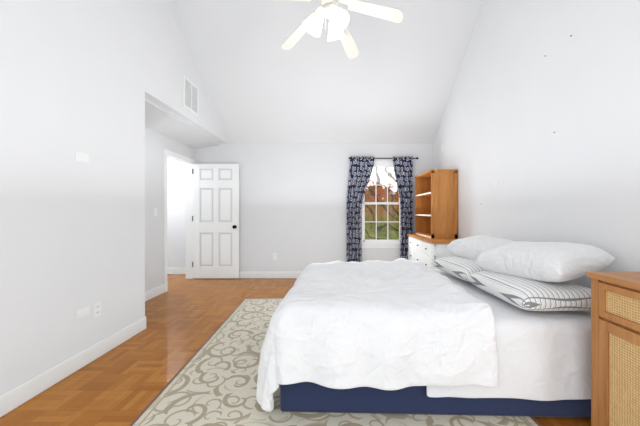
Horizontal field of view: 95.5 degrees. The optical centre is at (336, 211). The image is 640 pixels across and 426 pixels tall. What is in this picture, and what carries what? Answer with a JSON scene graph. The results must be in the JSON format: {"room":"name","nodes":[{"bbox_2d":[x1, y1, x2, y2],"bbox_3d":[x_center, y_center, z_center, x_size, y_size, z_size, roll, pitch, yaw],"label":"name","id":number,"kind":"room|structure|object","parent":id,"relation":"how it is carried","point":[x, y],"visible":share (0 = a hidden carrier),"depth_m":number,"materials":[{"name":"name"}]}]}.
{"room":"bedroom","nodes":[
{"label":"bedroom","id":0,"kind":"room"},
{"bbox_2d":[0,0,227,394],"bbox_3d":[-1.990,-0.965,2.280,0.120,4.271,5.700,0,0,0],"label":"wall","id":1,"kind":"structure","parent":0,"point":[89,77],"depth_m":2.14,"materials":[{"name":"paint"}]},
{"bbox_2d":[0,284,164,416],"bbox_3d":[-2.217,1.110,1.883,0.606,0.120,4.665,0,0,0],"label":"baseboard","id":2,"kind":"structure","parent":1,"relation":"attached to","point":[15,397],"depth_m":2.07,"materials":[{"name":"paint"}]},
{"bbox_2d":[76,151,88,162],"bbox_3d":[-1.927,-0.415,2.195,0.006,0.070,0.110,0,0,0],"label":"switch plate","id":3,"kind":"object","parent":1,"relation":"attached to","point":[82,157],"visible":1,"depth_m":2.19,"materials":[{"name":"white plastic"}]},
{"bbox_2d":[76,305,89,319],"bbox_3d":[-1.927,0.760,2.200,0.006,0.070,0.115,0,0,0],"label":"electrical outlet","id":4,"kind":"object","parent":1,"relation":"attached to","point":[82,312],"visible":1,"depth_m":2.19,"materials":[{"name":"white plastic"}]},
{"bbox_2d":[93,301,100,317],"bbox_3d":[-1.925,0.785,2.330,0.008,0.115,0.070,0,0,0],"label":"electrical outlet","id":5,"kind":"object","parent":1,"relation":"attached to","point":[97,309],"visible":1,"depth_m":2.32,"materials":[{"name":"white plastic"}]},
{"bbox_2d":[183,75,198,116],"bbox_3d":[-1.923,-1.520,3.825,0.012,0.400,0.390,0,0,0],"label":"air vent","id":6,"kind":"object","parent":1,"relation":"in","point":[190,96],"visible":0.98,"depth_m":3.81,"materials":[{"name":"white metal"}]},
{"bbox_2d":[145,128,194,291],"bbox_3d":[-2.580,0.020,3.962,0.120,2.300,2.335,0,0,0],"label":"wall","id":7,"kind":"structure","parent":0,"point":[156,144],"depth_m":4.03,"materials":[{"name":"paint"}]},
{"bbox_2d":[164,149,195,291],"bbox_3d":[-2.580,0.127,4.685,0.156,2.087,0.934,0,0,0],"label":"door frame","id":8,"kind":"structure","parent":7,"relation":"attached to","point":[188,162],"depth_m":5.09,"materials":[{"name":"paint"}]},
{"bbox_2d":[192,164,238,277],"bbox_3d":[-2.117,0.158,5.056,0.810,2.000,0.136,0,0,0],"label":"door","id":9,"kind":"structure","parent":8,"relation":"attached to","point":[215,218],"depth_m":5.05,"materials":[{"name":"paint"}]},
{"bbox_2d":[167,158,185,267],"bbox_3d":[-3.495,-0.055,5.527,1.950,2.450,0.125,0,0,0],"label":"wall","id":10,"kind":"structure","parent":0,"point":[176,224],"depth_m":5.46,"materials":[{"name":"paint"}]},
{"bbox_2d":[167,268,185,273],"bbox_3d":[-3.570,1.110,5.462,1.860,0.120,0.016,0,0,0],"label":"baseboard","id":11,"kind":"structure","parent":10,"relation":"attached to","point":[176,270],"depth_m":5.45,"materials":[{"name":"paint"}]},
{"bbox_2d":[145,99,220,148],"bbox_3d":[-2.345,-1.212,4.022,0.590,0.246,2.455,0,0,0],"label":"ceiling","id":12,"kind":"structure","parent":0,"point":[160,120],"depth_m":4.02,"materials":[{"name":"paint"}]},
{"bbox_2d":[0,274,590,425],"bbox_3d":[-1.448,1.220,2.510,6.545,0.100,6.160,0,0,0],"label":"floor","id":13,"kind":"structure","parent":0,"point":[124,383],"depth_m":2.25,"materials":[{"name":"brown wood"}]},
{"bbox_2d":[129,298,541,425],"bbox_3d":[-0.047,1.164,2.384,2.240,0.012,3.100,0,0,-3],"label":"rug","id":14,"kind":"object","parent":13,"relation":"on","point":[212,381],"visible":0.42,"depth_m":1.80,"materials":[{"name":"beige carpet"}]},
{"bbox_2d":[256,258,590,417],"bbox_3d":[0.601,0.822,2.405,2.119,0.671,1.763,0,0,2],"label":"bed","id":15,"kind":"object","parent":14,"relation":"on","point":[401,336],"visible":0.83,"depth_m":1.61,"materials":[{"name":"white fabric"}]},
{"bbox_2d":[432,257,486,281],"bbox_3d":[1.260,0.513,2.660,0.533,0.156,0.686,0,0,-5],"label":"pillow","id":16,"kind":"object","parent":15,"relation":"on","point":[461,268],"visible":0.42,"depth_m":2.54,"materials":[{"name":"white fabric"}]},
{"bbox_2d":[446,235,515,259],"bbox_3d":[1.399,0.344,2.719,0.419,0.204,0.648,-7,4,-12],"label":"pillow","id":17,"kind":"object","parent":16,"relation":"on","point":[472,247],"visible":0.56,"depth_m":2.67,"materials":[{"name":"fabric"}]},
{"bbox_2d":[467,271,590,310],"bbox_3d":[1.300,0.512,1.965,0.533,0.158,0.686,0,0,-2],"label":"pillow","id":18,"kind":"object","parent":15,"relation":"on","point":[527,294],"visible":0.69,"depth_m":1.71,"materials":[{"name":"white fabric"}]},
{"bbox_2d":[475,241,615,281],"bbox_3d":[1.368,0.324,2.000,0.438,0.212,0.686,-9,-2,-15],"label":"pillow","id":19,"kind":"object","parent":18,"relation":"on","point":[553,261],"visible":0.92,"depth_m":1.77,"materials":[{"name":"fabric"}]},
{"bbox_2d":[407,234,459,268],"bbox_3d":[1.440,0.770,4.287,0.511,0.800,1.286,0,0,0],"label":"dresser","id":20,"kind":"object","parent":13,"relation":"on","point":[427,251],"visible":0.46,"depth_m":3.90,"materials":[{"name":"white paint"}]},
{"bbox_2d":[415,169,457,237],"bbox_3d":[1.506,-0.115,4.493,0.374,0.969,0.854,0,0,0],"label":"hutch","id":21,"kind":"object","parent":20,"relation":"on","point":[436,203],"visible":0.98,"depth_m":4.08,"materials":[{"name":"brown wood"}]},
{"bbox_2d":[587,272,639,425],"bbox_3d":[1.490,0.739,1.042,0.405,0.862,0.909,0,0,0],"label":"nightstand","id":22,"kind":"object","parent":13,"relation":"on","point":[615,348],"visible":1,"depth_m":1.36,"materials":[{"name":"brown wood"}]},
{"bbox_2d":[195,143,432,270],"bbox_3d":[-0.407,-0.022,5.190,4.465,2.385,0.120,0,0,0],"label":"wall","id":23,"kind":"structure","parent":0,"point":[292,204],"depth_m":5.13,"materials":[{"name":"paint"}]},
{"bbox_2d":[239,271,301,277],"bbox_3d":[-0.407,1.110,5.122,4.225,0.120,0.016,0,0,0],"label":"baseboard","id":24,"kind":"structure","parent":23,"relation":"attached to","point":[269,274],"depth_m":5.11,"materials":[{"name":"paint"}]},
{"bbox_2d":[362,160,399,247],"bbox_3d":[0.805,-0.135,5.165,0.870,1.550,0.170,0,0,0],"label":"window","id":25,"kind":"structure","parent":23,"relation":"in","point":[387,243],"depth_m":5.17,"materials":[{"name":"paint"}]},
{"bbox_2d":[346,156,418,261],"bbox_3d":[0.791,0.077,5.068,1.257,2.085,0.122,0,0,0],"label":"curtains","id":26,"kind":"object","parent":23,"relation":"attached to","point":[360,169],"visible":0.88,"depth_m":5.03,"materials":[{"name":"blue fabric"}]},
{"bbox_2d":[172,0,482,142],"bbox_3d":[-0.113,-2.268,3.875,3.875,2.106,2.750,0,0,0],"label":"ceiling","id":27,"kind":"structure","parent":0,"point":[392,82],"depth_m":4.05,"materials":[{"name":"paint"}]},
{"bbox_2d":[433,0,639,288],"bbox_3d":[1.765,-0.965,2.280,0.120,4.271,5.700,0,0,0],"label":"wall","id":28,"kind":"structure","parent":0,"point":[517,98],"depth_m":2.32,"materials":[{"name":"paint"}]},
{"bbox_2d":[441,143,444,151],"bbox_3d":[1.702,-1.030,4.660,0.006,0.120,0.130,0,0,0],"label":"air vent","id":29,"kind":"object","parent":28,"relation":"in","point":[442,147],"visible":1,"depth_m":4.65,"materials":[{"name":"white"}]},
{"bbox_3d":[-0.112,-2.110,0.965,3.875,2.421,3.070,0,0,0],"label":"ceiling","id":30,"kind":"structure","parent":0,"visible":0},
{"bbox_2d":[281,0,402,58],"bbox_3d":[-0.032,-2.304,2.492,1.179,1.578,1.196,0,0,0],"label":"ceiling fan","id":31,"kind":"object","parent":30,"relation":"hanging from","point":[312,22],"visible":1,"depth_m":2.49,"materials":[{"name":"white"}]},
{"label":"outside","id":32,"kind":"structure","parent":0,"visible":0},
{"bbox_2d":[365,167,398,239],"bbox_3d":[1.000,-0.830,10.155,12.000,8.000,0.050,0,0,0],"label":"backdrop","id":33,"kind":"structure","parent":32,"point":[392,184],"depth_m":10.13,"materials":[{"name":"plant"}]}
]}

